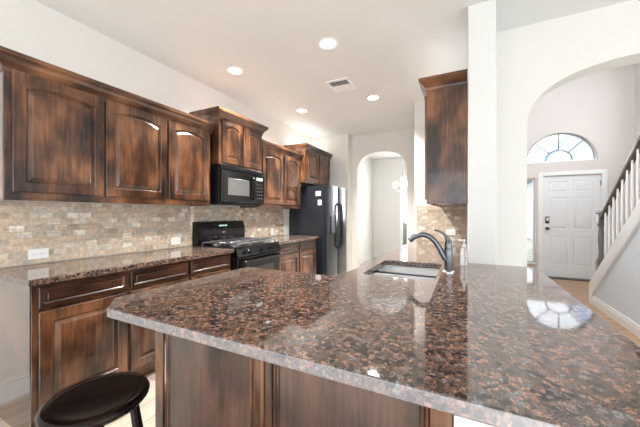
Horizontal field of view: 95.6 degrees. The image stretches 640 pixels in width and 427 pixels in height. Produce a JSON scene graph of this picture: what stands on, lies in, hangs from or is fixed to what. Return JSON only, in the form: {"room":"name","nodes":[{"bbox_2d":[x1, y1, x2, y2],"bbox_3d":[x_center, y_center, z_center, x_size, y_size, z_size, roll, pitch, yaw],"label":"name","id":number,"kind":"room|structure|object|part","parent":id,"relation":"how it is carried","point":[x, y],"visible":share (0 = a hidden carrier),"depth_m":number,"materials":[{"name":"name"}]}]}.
{"room":"kitchen","nodes":[
{"label":"kitchen","id":0,"kind":"room"},
{"bbox_2d":[0,0,311,267],"bbox_3d":[-2.147,-0.135,2.135,0.150,2.830,9.100,0,0,27],"label":"wall","id":1,"kind":"structure","parent":0,"point":[31,28],"depth_m":2.55,"materials":[{"name":"white paint"}]},
{"bbox_2d":[0,46,216,205],"bbox_3d":[-1.665,-0.532,2.516,0.368,0.900,1.708,0,0,27],"label":"upper cabinet","id":2,"kind":"object","parent":1,"relation":"attached to","point":[66,135],"visible":1,"depth_m":2.14,"materials":[{"name":"brown wood"}]},
{"bbox_3d":[-2.049,-0.471,1.817,0.306,0.778,0.005,0,0,27],"label":"panel","id":3,"kind":"part","parent":2,"relation":"part of","materials":[{"name":"brown wood"}]},
{"bbox_3d":[-1.772,-0.510,2.000,0.022,0.750,0.503,0,0,27],"label":"door","id":4,"kind":"part","parent":2,"relation":"part of","materials":[{"name":"brown wood"}]},
{"bbox_3d":[-1.664,-0.921,2.516,0.367,0.122,1.708,0,0,27],"label":"crown molding","id":5,"kind":"part","parent":2,"relation":"part of","materials":[{"name":"brown wood"}]},
{"bbox_3d":[-1.539,-0.510,2.466,0.022,0.750,0.510,0,0,27],"label":"door","id":6,"kind":"part","parent":2,"relation":"part of","materials":[{"name":"brown wood"}]},
{"bbox_3d":[-1.311,-0.510,2.921,0.022,0.750,0.472,0,0,27],"label":"door","id":7,"kind":"part","parent":2,"relation":"part of","materials":[{"name":"brown wood"}]},
{"bbox_2d":[0,201,283,267],"bbox_3d":[-1.389,0.141,3.473,0.010,0.447,3.410,0,0,27],"label":"tile backsplash","id":8,"kind":"structure","parent":1,"relation":"attached to","point":[70,231],"depth_m":2.50,"materials":[{"name":"tile"}]},
{"bbox_2d":[28,248,48,259],"bbox_3d":[-2.056,0.295,2.118,0.008,0.074,0.116,0,0,27],"label":"power outlet","id":9,"kind":"object","parent":8,"relation":"attached to","point":[42,253],"visible":1,"depth_m":2.12,"materials":[{"name":"white plastic"}]},
{"bbox_2d":[171,237,180,244],"bbox_3d":[-1.553,0.295,3.124,0.008,0.074,0.116,0,0,27],"label":"power outlet","id":10,"kind":"object","parent":8,"relation":"attached to","point":[177,240],"visible":1,"depth_m":3.13,"materials":[{"name":"white plastic"}]},
{"bbox_2d":[189,106,267,171],"bbox_3d":[-1.086,-0.845,3.573,0.458,0.600,0.870,0,0,27],"label":"upper cabinet","id":11,"kind":"object","parent":1,"relation":"attached to","point":[236,140],"visible":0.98,"depth_m":3.33,"materials":[{"name":"brown wood"}]},
{"bbox_3d":[-1.085,-1.087,3.573,0.457,0.115,0.870,0,0,27],"label":"crown molding","id":12,"kind":"part","parent":11,"relation":"part of","materials":[{"name":"brown wood"}]},
{"bbox_3d":[-1.002,-0.810,3.338,0.022,0.490,0.325,0,0,27],"label":"door","id":13,"kind":"part","parent":11,"relation":"part of","materials":[{"name":"brown wood"}]},
{"bbox_2d":[210,164,263,205],"bbox_3d":[-1.067,-0.321,3.575,0.468,0.442,0.750,0,0,27],"label":"microwave oven","id":14,"kind":"object","parent":11,"relation":"attached to","point":[229,185],"visible":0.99,"depth_m":3.36,"materials":[{"name":"black"}]},
{"bbox_3d":[-1.087,-0.106,3.584,0.350,0.012,0.730,0,0,27],"label":"panel","id":15,"kind":"part","parent":14,"relation":"part of","materials":[{"name":"black metal"}]},
{"bbox_3d":[-0.964,-0.305,3.414,0.038,0.360,0.555,0,0,27],"label":"door","id":16,"kind":"part","parent":14,"relation":"part of","materials":[{"name":"black"}]},
{"bbox_3d":[-0.818,-0.305,3.612,0.056,0.288,0.022,0,0,27],"label":"handle","id":17,"kind":"part","parent":14,"relation":"part of","materials":[{"name":"black plastic"}]},
{"bbox_3d":[-0.796,-0.305,3.752,0.036,0.360,0.190,0,0,27],"label":"control panel","id":18,"kind":"part","parent":14,"relation":"part of","materials":[{"name":"black plastic"}]},
{"bbox_3d":[-0.847,-0.810,3.649,0.022,0.490,0.330,0,0,27],"label":"door","id":19,"kind":"part","parent":11,"relation":"part of","materials":[{"name":"brown wood"}]},
{"bbox_2d":[240,139,302,208],"bbox_3d":[-0.710,-0.538,4.425,0.368,0.913,1.190,0,0,27],"label":"upper cabinet","id":20,"kind":"object","parent":1,"relation":"attached to","point":[281,166],"visible":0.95,"depth_m":4.36,"materials":[{"name":"brown wood"}]},
{"bbox_3d":[-0.674,-0.517,4.194,0.022,0.765,0.500,0,0,27],"label":"door","id":21,"kind":"part","parent":20,"relation":"part of","materials":[{"name":"brown wood"}]},
{"bbox_3d":[-0.710,-0.932,4.425,0.367,0.125,1.190,0,0,27],"label":"crown molding","id":22,"kind":"part","parent":20,"relation":"part of","materials":[{"name":"brown wood"}]},
{"bbox_3d":[-0.443,-0.517,4.657,0.022,0.765,0.485,0,0,27],"label":"door","id":23,"kind":"part","parent":20,"relation":"part of","materials":[{"name":"brown wood"}]},
{"bbox_2d":[284,143,331,185],"bbox_3d":[-0.191,-0.845,5.367,0.453,0.650,1.050,0,0,27],"label":"upper cabinet","id":24,"kind":"object","parent":1,"relation":"attached to","point":[315,162],"visible":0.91,"depth_m":5.13,"materials":[{"name":"brown wood"}]},
{"bbox_3d":[-0.191,-1.113,5.367,0.452,0.115,1.050,0,0,27],"label":"crown molding","id":25,"kind":"part","parent":24,"relation":"part of","materials":[{"name":"brown wood"}]},
{"bbox_3d":[-0.124,-0.815,5.104,0.022,0.530,0.440,0,0,27],"label":"door","id":26,"kind":"part","parent":24,"relation":"part of","materials":[{"name":"brown wood"}]},
{"bbox_3d":[0.086,-0.815,5.525,0.022,0.530,0.440,0,0,27],"label":"door","id":27,"kind":"part","parent":24,"relation":"part of","materials":[{"name":"brown wood"}]},
{"bbox_2d":[0,258,639,426],"bbox_3d":[1.632,1.330,1.755,7.250,0.100,12.100,0,0,27],"label":"floor","id":28,"kind":"structure","parent":0,"point":[147,406],"depth_m":2.92,"materials":[{"name":"beige tile"}]},
{"bbox_2d":[35,372,149,426],"bbox_3d":[-0.803,0.969,1.048,0.326,0.627,0.326,0,0,14],"label":"bar stool","id":29,"kind":"object","parent":28,"relation":"on","point":[99,401],"visible":1,"depth_m":1.02,"materials":[{"name":"brown leather"}]},
{"bbox_3d":[-0.690,0.986,1.138,0.111,0.591,0.037,0,0,-38],"label":"leg","id":30,"kind":"part","parent":29,"relation":"part of","materials":[{"name":"brown wood"}]},
{"bbox_2d":[0,253,230,426],"bbox_3d":[-1.544,0.844,2.465,0.630,0.873,1.571,0,0,27],"label":"base cabinet","id":31,"kind":"object","parent":28,"relation":"on","point":[55,337],"visible":0.66,"depth_m":1.79,"materials":[{"name":"brown wood"}]},
{"bbox_3d":[-1.904,0.844,1.770,0.606,0.873,0.006,0,0,27],"label":"panel","id":32,"kind":"part","parent":31,"relation":"part of","materials":[{"name":"white paint"}]},
{"bbox_3d":[-1.500,0.483,1.873,0.022,0.123,0.484,0,0,27],"label":"drawer","id":33,"kind":"part","parent":31,"relation":"part of","materials":[{"name":"brown wood"}]},
{"bbox_3d":[-1.500,0.857,1.873,0.022,0.577,0.484,0,0,27],"label":"door","id":34,"kind":"part","parent":31,"relation":"part of","materials":[{"name":"brown wood"}]},
{"bbox_2d":[0,246,233,286],"bbox_3d":[-1.535,0.387,2.451,0.642,0.037,1.588,0,0,27],"label":"countertop","id":35,"kind":"structure","parent":31,"relation":"on","point":[52,272],"depth_m":2.09,"materials":[{"name":"brown stone"}]},
{"bbox_3d":[-1.270,0.483,2.331,0.022,0.123,0.490,0,0,27],"label":"drawer","id":36,"kind":"part","parent":31,"relation":"part of","materials":[{"name":"brown wood"}]},
{"bbox_3d":[-1.270,0.857,2.331,0.022,0.577,0.490,0,0,27],"label":"door","id":37,"kind":"part","parent":31,"relation":"part of","materials":[{"name":"brown wood"}]},
{"bbox_3d":[-1.041,0.483,2.790,0.022,0.123,0.484,0,0,27],"label":"drawer","id":38,"kind":"part","parent":31,"relation":"part of","materials":[{"name":"brown wood"}]},
{"bbox_3d":[-1.041,0.857,2.790,0.022,0.577,0.484,0,0,27],"label":"door","id":39,"kind":"part","parent":31,"relation":"part of","materials":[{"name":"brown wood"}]},
{"bbox_2d":[192,220,280,270],"bbox_3d":[-0.958,0.688,3.500,0.732,1.185,0.780,0,0,27],"label":"gas range","id":40,"kind":"object","parent":28,"relation":"on","point":[263,253],"visible":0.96,"depth_m":3.40,"materials":[{"name":"black metal"}]},
{"bbox_2d":[198,241,278,249],"bbox_3d":[-0.952,0.369,3.497,0.570,0.022,0.780,0,0,27],"label":"cooktop","id":41,"kind":"object","parent":40,"relation":"in","point":[265,244],"depth_m":3.28,"materials":[{"name":"black metal"}]},
{"bbox_3d":[-0.704,0.415,3.373,0.065,0.100,0.780,0,0,27],"label":"knob panel","id":42,"kind":"part","parent":40,"relation":"part of","materials":[{"name":"black metal"}]},
{"bbox_3d":[-0.705,0.777,3.373,0.042,0.606,0.770,0,0,27],"label":"oven door","id":43,"kind":"part","parent":40,"relation":"part of","materials":[{"name":"black metal"}]},
{"bbox_3d":[-0.660,0.513,3.351,0.065,0.027,0.684,0,0,27],"label":"handle","id":44,"kind":"part","parent":40,"relation":"part of","materials":[{"name":"black metal"}]},
{"bbox_2d":[278,239,315,273],"bbox_3d":[-0.580,0.844,4.393,0.630,0.873,1.141,0,0,27],"label":"base cabinet","id":45,"kind":"object","parent":28,"relation":"on","point":[300,256],"visible":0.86,"depth_m":4.26,"materials":[{"name":"brown wood"}]},
{"bbox_3d":[-0.433,0.483,4.007,0.022,0.123,0.520,0,0,27],"label":"drawer","id":46,"kind":"part","parent":45,"relation":"part of","materials":[{"name":"brown wood"}]},
{"bbox_3d":[-0.433,0.857,4.007,0.022,0.577,0.520,0,0,27],"label":"door","id":47,"kind":"part","parent":45,"relation":"part of","materials":[{"name":"brown wood"}]},
{"bbox_2d":[262,235,318,244],"bbox_3d":[-0.563,0.387,4.396,0.642,0.037,1.160,0,0,27],"label":"countertop","id":48,"kind":"structure","parent":45,"relation":"on","point":[283,239],"depth_m":4.45,"materials":[{"name":"brown stone"}]},
{"bbox_3d":[-0.187,0.483,4.498,0.022,0.123,0.520,0,0,27],"label":"drawer","id":49,"kind":"part","parent":45,"relation":"part of","materials":[{"name":"brown wood"}]},
{"bbox_3d":[-0.187,0.857,4.498,0.022,0.577,0.520,0,0,27],"label":"door","id":50,"kind":"part","parent":45,"relation":"part of","materials":[{"name":"brown wood"}]},
{"bbox_2d":[155,331,453,426],"bbox_3d":[-0.091,0.844,1.355,1.315,0.873,0.557,0,0,27],"label":"base cabinet","id":51,"kind":"object","parent":28,"relation":"on","point":[197,384],"visible":0.27,"depth_m":1.15,"materials":[{"name":"brown wood"}]},
{"bbox_3d":[-0.728,0.793,1.384,0.030,0.773,0.017,0,0,27],"label":"molding","id":52,"kind":"part","parent":51,"relation":"part of","materials":[{"name":"brown wood"}]},
{"bbox_3d":[-0.494,0.793,1.273,0.487,0.773,0.007,0,0,27],"label":"panel","id":53,"kind":"part","parent":51,"relation":"part of","materials":[{"name":"brown wood"}]},
{"bbox_3d":[-0.265,0.793,1.153,0.030,0.773,0.017,0,0,27],"label":"molding","id":54,"kind":"part","parent":51,"relation":"part of","materials":[{"name":"brown wood"}]},
{"bbox_3d":[-0.164,0.793,1.102,0.030,0.773,0.017,0,0,27],"label":"molding","id":55,"kind":"part","parent":51,"relation":"part of","materials":[{"name":"brown wood"}]},
{"bbox_3d":[0.076,0.793,0.988,0.503,0.773,0.007,0,0,27],"label":"panel","id":56,"kind":"part","parent":51,"relation":"part of","materials":[{"name":"brown wood"}]},
{"bbox_3d":[0.312,0.793,0.864,0.030,0.773,0.017,0,0,27],"label":"molding","id":57,"kind":"part","parent":51,"relation":"part of","materials":[{"name":"brown wood"}]},
{"bbox_2d":[289,185,345,275],"bbox_3d":[0.023,0.395,5.344,0.821,1.740,0.890,0,0,27],"label":"refrigerator","id":58,"kind":"object","parent":28,"relation":"on","point":[327,221],"visible":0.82,"depth_m":4.96,"materials":[{"name":"black metal"}]},
{"bbox_3d":[0.204,0.357,5.013,0.061,1.665,0.460,0,0,27],"label":"freezer door","id":59,"kind":"part","parent":58,"relation":"part of","materials":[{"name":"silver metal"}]},
{"bbox_3d":[0.344,0.220,5.166,0.087,0.824,0.032,0,0,27],"label":"handle","id":60,"kind":"part","parent":58,"relation":"part of","materials":[{"name":"black"}]},
{"bbox_3d":[0.376,0.220,5.229,0.087,0.824,0.032,0,0,27],"label":"handle","id":61,"kind":"part","parent":58,"relation":"part of","materials":[{"name":"black"}]},
{"bbox_3d":[0.405,0.357,5.414,0.061,1.665,0.423,0,0,27],"label":"fridge door","id":62,"kind":"part","parent":58,"relation":"part of","materials":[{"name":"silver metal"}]},
{"bbox_2d":[589,135,639,338],"bbox_3d":[3.860,-0.246,2.867,1.150,3.052,2.360,0,0,27],"label":"staircase","id":63,"kind":"structure","parent":28,"relation":"on","point":[614,288],"depth_m":3.36,"materials":[{"name":"white paint"}]},
{"bbox_3d":[3.844,0.428,3.965,0.110,0.940,0.110,0,0,27],"label":"newel post","id":64,"kind":"part","parent":63,"relation":"part of","materials":[{"name":"grey wood"}]},
{"bbox_3d":[3.335,1.220,3.073,0.023,0.120,2.240,0,0,27],"label":"skirting","id":65,"kind":"part","parent":63,"relation":"part of","materials":[{"name":"white"}]},
{"bbox_3d":[3.356,-0.845,2.990,0.068,1.856,2.110,0,0,27],"label":"handrail","id":66,"kind":"part","parent":63,"relation":"part of","materials":[{"name":"grey"}]},
{"bbox_3d":[0.990,0.844,2.658,0.637,0.873,2.720,0,0,27],"label":"cabinet","id":67,"kind":"object","parent":28,"relation":"on","visible":0},
{"bbox_2d":[107,240,639,426],"bbox_3d":[0.659,0.387,2.368,1.810,0.037,3.550,0,0,27],"label":"countertop","id":68,"kind":"structure","parent":67,"relation":"on","point":[493,345],"depth_m":0.90,"materials":[{"name":"brown stone"}]},
{"bbox_2d":[370,265,439,280],"bbox_3d":[0.572,0.493,1.939,0.458,0.173,0.648,0,0,27],"label":"sink","id":69,"kind":"object","parent":68,"relation":"in","point":[407,272],"visible":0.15,"depth_m":2.15,"materials":[{"name":"silver metal"}]},
{"bbox_3d":[0.499,0.493,1.792,0.458,0.173,0.321,0,0,27],"label":"bowl","id":70,"kind":"part","parent":69,"relation":"part of","materials":[{"name":"silver metal"}]},
{"bbox_3d":[0.644,0.493,2.083,0.458,0.173,0.326,0,0,27],"label":"bowl","id":71,"kind":"part","parent":69,"relation":"part of","materials":[{"name":"silver metal"}]},
{"bbox_2d":[408,229,454,272],"bbox_3d":[0.711,0.234,1.869,0.285,0.269,0.072,0,0,27],"label":"kitchen faucet","id":72,"kind":"object","parent":68,"relation":"on","point":[446,255],"visible":1,"depth_m":1.82,"materials":[{"name":"silver metal"}]},
{"bbox_3d":[0.718,0.213,1.866,0.208,0.182,0.037,0,0,27],"label":"spout","id":73,"kind":"part","parent":72,"relation":"part of","materials":[{"name":"silver metal"}]},
{"bbox_3d":[0.774,0.142,1.829,0.097,0.086,0.031,0,0,14],"label":"lever","id":74,"kind":"part","parent":72,"relation":"part of","materials":[{"name":"silver metal"}]},
{"bbox_2d":[458,240,467,265],"bbox_3d":[1.017,0.276,2.063,0.066,0.182,0.052,0,0,27],"label":"soap bottle","id":75,"kind":"object","parent":68,"relation":"on","point":[463,251],"visible":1,"depth_m":2.04,"materials":[{"name":"white plastic"}]},
{"bbox_2d":[312,133,352,271],"bbox_3d":[0.181,-0.135,5.919,0.930,2.830,0.250,0,0,27],"label":"wall","id":76,"kind":"structure","parent":0,"point":[340,146],"depth_m":5.70,"materials":[{"name":"white paint"}]},
{"bbox_2d":[35,0,630,159],"bbox_3d":[1.632,-1.600,1.755,7.250,0.100,12.100,0,0,27],"label":"ceiling","id":77,"kind":"structure","parent":0,"point":[384,47],"depth_m":2.60,"materials":[{"name":"white paint"}]},
{"bbox_2d":[226,66,243,74],"bbox_3d":[-0.921,-1.546,3.144,0.190,0.008,0.190,0,0,27],"label":"recessed light","id":78,"kind":"object","parent":77,"relation":"in","point":[234,70],"visible":1,"depth_m":3.14,"materials":[{"name":"beige plastic"}]},
{"bbox_2d":[229,68,240,73],"bbox_3d":[-0.921,-1.548,3.144,0.136,0.002,0.136,0,0,27],"label":"diffuser","id":79,"kind":"object","parent":78,"relation":"attached to","point":[231,70],"depth_m":3.14,"materials":[{"name":"beige plastic"}]},
{"bbox_2d":[296,108,307,112],"bbox_3d":[-0.273,-1.546,4.374,0.190,0.008,0.190,0,0,27],"label":"recessed light","id":80,"kind":"object","parent":77,"relation":"in","point":[301,110],"visible":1,"depth_m":4.36,"materials":[{"name":"beige"}]},
{"bbox_2d":[317,37,337,49],"bbox_3d":[0.072,-1.546,2.647,0.190,0.008,0.190,0,0,27],"label":"recessed light","id":81,"kind":"object","parent":77,"relation":"in","point":[328,43],"visible":1,"depth_m":2.64,"materials":[{"name":"white plastic"}]},
{"bbox_2d":[320,40,334,47],"bbox_3d":[0.072,-1.548,2.647,0.136,0.002,0.136,0,0,27],"label":"diffuser","id":82,"kind":"object","parent":81,"relation":"attached to","point":[323,43],"depth_m":2.65,"materials":[{"name":"beige plastic"}]},
{"bbox_2d":[325,77,356,92],"bbox_3d":[0.259,-1.542,3.493,0.280,0.018,0.320,0,0,27],"label":"ceiling vent","id":83,"kind":"object","parent":77,"relation":"in","point":[342,84],"visible":1,"depth_m":3.48,"materials":[{"name":"white plastic"}]},
{"bbox_2d":[366,95,379,100],"bbox_3d":[0.711,-1.546,3.882,0.190,0.008,0.190,0,0,27],"label":"recessed light","id":84,"kind":"object","parent":77,"relation":"in","point":[370,97],"visible":1,"depth_m":3.87,"materials":[{"name":"beige plastic"}]},
{"bbox_2d":[368,96,377,99],"bbox_3d":[0.711,-1.548,3.882,0.136,0.002,0.136,0,0,27],"label":"diffuser","id":85,"kind":"object","parent":84,"relation":"attached to","point":[369,97],"depth_m":3.88,"materials":[{"name":"beige plastic"}]},
{"bbox_2d":[393,157,406,191],"bbox_3d":[1.893,-1.024,6.617,0.470,1.049,0.459,0,0,27],"label":"chandelier","id":86,"kind":"object","parent":77,"relation":"hanging from","point":[404,185],"visible":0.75,"depth_m":6.59,"materials":[{"name":"silver metal"}]},
{"bbox_3d":[1.883,-1.024,6.605,0.120,1.049,0.120,0,0,27],"label":"stem","id":87,"kind":"part","parent":86,"relation":"part of","materials":[{"name":"silver metal"}]},
{"bbox_2d":[360,157,372,258],"bbox_3d":[0.892,-0.135,7.302,0.165,2.830,2.540,0,0,27],"label":"wall","id":88,"kind":"structure","parent":0,"point":[366,170],"depth_m":7.85,"materials":[{"name":"white paint"}]},
{"bbox_2d":[360,254,372,263],"bbox_3d":[0.973,1.225,7.262,0.015,0.110,2.540,0,0,27],"label":"baseboard","id":89,"kind":"structure","parent":88,"relation":"attached to","point":[369,257],"depth_m":7.80,"materials":[{"name":"white"}]},
{"bbox_2d":[353,129,413,268],"bbox_3d":[1.266,-0.135,5.606,3.150,2.830,0.160,0,0,27],"label":"wall","id":90,"kind":"structure","parent":0,"point":[401,142],"depth_m":5.58,"materials":[{"name":"white paint"}]},
{"bbox_2d":[373,158,406,254],"bbox_3d":[2.525,-0.135,7.989,3.270,2.830,0.150,0,0,27],"label":"wall","id":91,"kind":"structure","parent":0,"point":[386,200],"depth_m":8.21,"materials":[{"name":"white paint"}]},
{"bbox_2d":[373,254,382,257],"bbox_3d":[2.693,1.225,7.813,2.570,0.110,0.015,0,0,27],"label":"baseboard","id":92,"kind":"structure","parent":91,"relation":"attached to","point":[374,255],"depth_m":8.33,"materials":[{"name":"white"}]},
{"bbox_2d":[401,177,406,246],"bbox_3d":[2.820,0.005,7.875,1.200,2.050,0.050,0,0,27],"label":"window","id":93,"kind":"structure","parent":91,"relation":"in","point":[401,177],"depth_m":8.12,"materials":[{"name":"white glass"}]},
{"bbox_2d":[414,101,466,242],"bbox_3d":[1.977,-0.135,4.434,0.830,2.830,1.300,0,0,27],"label":"wall","id":94,"kind":"structure","parent":0,"point":[419,107],"depth_m":4.01,"materials":[{"name":"white paint"}]},
{"bbox_2d":[417,206,466,241],"bbox_3d":[1.616,0.130,3.882,0.618,0.471,0.010,0,0,27],"label":"tile backsplash","id":95,"kind":"structure","parent":94,"relation":"attached to","point":[429,218],"depth_m":3.87,"materials":[{"name":"tile"}]},
{"bbox_2d":[446,230,454,234],"bbox_3d":[1.720,0.250,3.820,0.116,0.074,0.008,0,0,27],"label":"power outlet","id":96,"kind":"object","parent":95,"relation":"attached to","point":[448,232],"visible":0.94,"depth_m":3.82,"materials":[{"name":"white plastic"}]},
{"bbox_2d":[454,415,493,426],"bbox_3d":[0.822,0.844,1.451,0.228,0.872,1.530,0,0,27],"label":"wall","id":97,"kind":"structure","parent":0,"point":[458,421],"depth_m":0.80,"materials":[{"name":"white paint"}]},
{"bbox_2d":[467,0,495,264],"bbox_3d":[1.581,-0.135,2.916,0.180,2.830,1.770,0,0,27],"label":"wall","id":98,"kind":"structure","parent":0,"point":[481,43],"depth_m":2.12,"materials":[{"name":"white paint"}]},
{"bbox_2d":[418,69,467,206],"bbox_3d":[1.357,-0.606,3.086,0.368,1.048,1.655,0,0,27],"label":"upper cabinet","id":99,"kind":"object","parent":98,"relation":"attached to","point":[445,95],"visible":1,"depth_m":2.39,"materials":[{"name":"brown wood"}]},
{"bbox_3d":[1.022,-0.565,2.715,0.020,0.890,0.490,0,0,27],"label":"door","id":100,"kind":"part","parent":99,"relation":"part of","materials":[{"name":"brown wood"}]},
{"bbox_3d":[1.354,-1.083,3.080,0.367,0.095,1.640,0,0,27],"label":"crown molding","id":101,"kind":"part","parent":99,"relation":"part of","materials":[{"name":"brown wood"}]},
{"bbox_2d":[496,0,639,266],"bbox_3d":[3.354,-0.730,1.677,4.100,4.020,0.200,0,0,27],"label":"wall","id":102,"kind":"structure","parent":0,"point":[533,60],"depth_m":2.39,"materials":[{"name":"white paint"}]},
{"bbox_2d":[527,64,634,269],"bbox_3d":[4.664,-0.730,5.863,2.700,4.020,0.180,0,0,27],"label":"wall","id":103,"kind":"structure","parent":0,"point":[598,108],"depth_m":5.50,"materials":[{"name":"grey paint"}]},
{"bbox_2d":[527,179,536,263],"bbox_3d":[4.242,0.155,6.030,0.395,1.750,0.180,0,0,27],"label":"window","id":104,"kind":"structure","parent":103,"relation":"in","point":[529,261],"depth_m":5.99,"materials":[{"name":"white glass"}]},
{"bbox_2d":[527,133,596,163],"bbox_3d":[4.778,-1.315,5.810,1.150,0.589,0.074,0,0,27],"label":"window","id":105,"kind":"structure","parent":103,"relation":"in","point":[581,138],"depth_m":5.73,"materials":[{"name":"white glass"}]},
{"bbox_2d":[548,276,590,281],"bbox_3d":[4.881,1.271,5.626,1.060,0.018,0.190,0,0,27],"label":"trim","id":106,"kind":"structure","parent":103,"relation":"attached to","point":[550,277],"depth_m":5.63,"materials":[{"name":"brown"}]},
{"bbox_2d":[543,174,600,278],"bbox_3d":[4.904,0.258,5.662,0.904,2.005,0.115,0,0,27],"label":"door","id":107,"kind":"structure","parent":103,"relation":"in","point":[571,203],"depth_m":5.67,"materials":[{"name":"white paint"}]},
{"bbox_2d":[538,169,607,272],"bbox_3d":[4.905,0.225,5.673,1.050,2.110,0.105,0,0,27],"label":"trim","id":108,"kind":"structure","parent":103,"relation":"attached to","point":[604,172],"depth_m":5.79,"materials":[{"name":"white wood"}]},
{"bbox_2d":[635,63,639,205],"bbox_3d":[4.839,-0.730,3.361,0.150,4.020,4.140,0,0,27],"label":"wall","id":109,"kind":"structure","parent":0,"point":[637,66],"depth_m":5.17,"materials":[{"name":"grey paint"}]},
{"label":"outside","id":110,"kind":"structure","parent":0,"visible":0},
{"bbox_2d":[527,239,531,260],"bbox_3d":[11.963,1.490,14.982,36.000,0.180,22.500,0,0,27],"label":"ground","id":111,"kind":"structure","parent":110,"point":[529,243],"depth_m":11.28,"materials":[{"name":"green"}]},
{"bbox_2d":[403,222,406,245],"bbox_3d":[3.237,0.846,10.232,5.621,1.285,0.966,0,0,27],"label":"hedge","id":112,"kind":"object","parent":111,"relation":"on","point":[404,223],"visible":0.02,"depth_m":10.02,"materials":[{"name":"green plant"}]},
{"bbox_2d":[527,135,592,239],"bbox_3d":[14.132,-2.360,13.618,7.700,7.520,5.600,0,0,27],"label":"sky","id":113,"kind":"structure","parent":111,"relation":"on","point":[567,142],"depth_m":12.42,"materials":[{"name":"white"}]}
]}

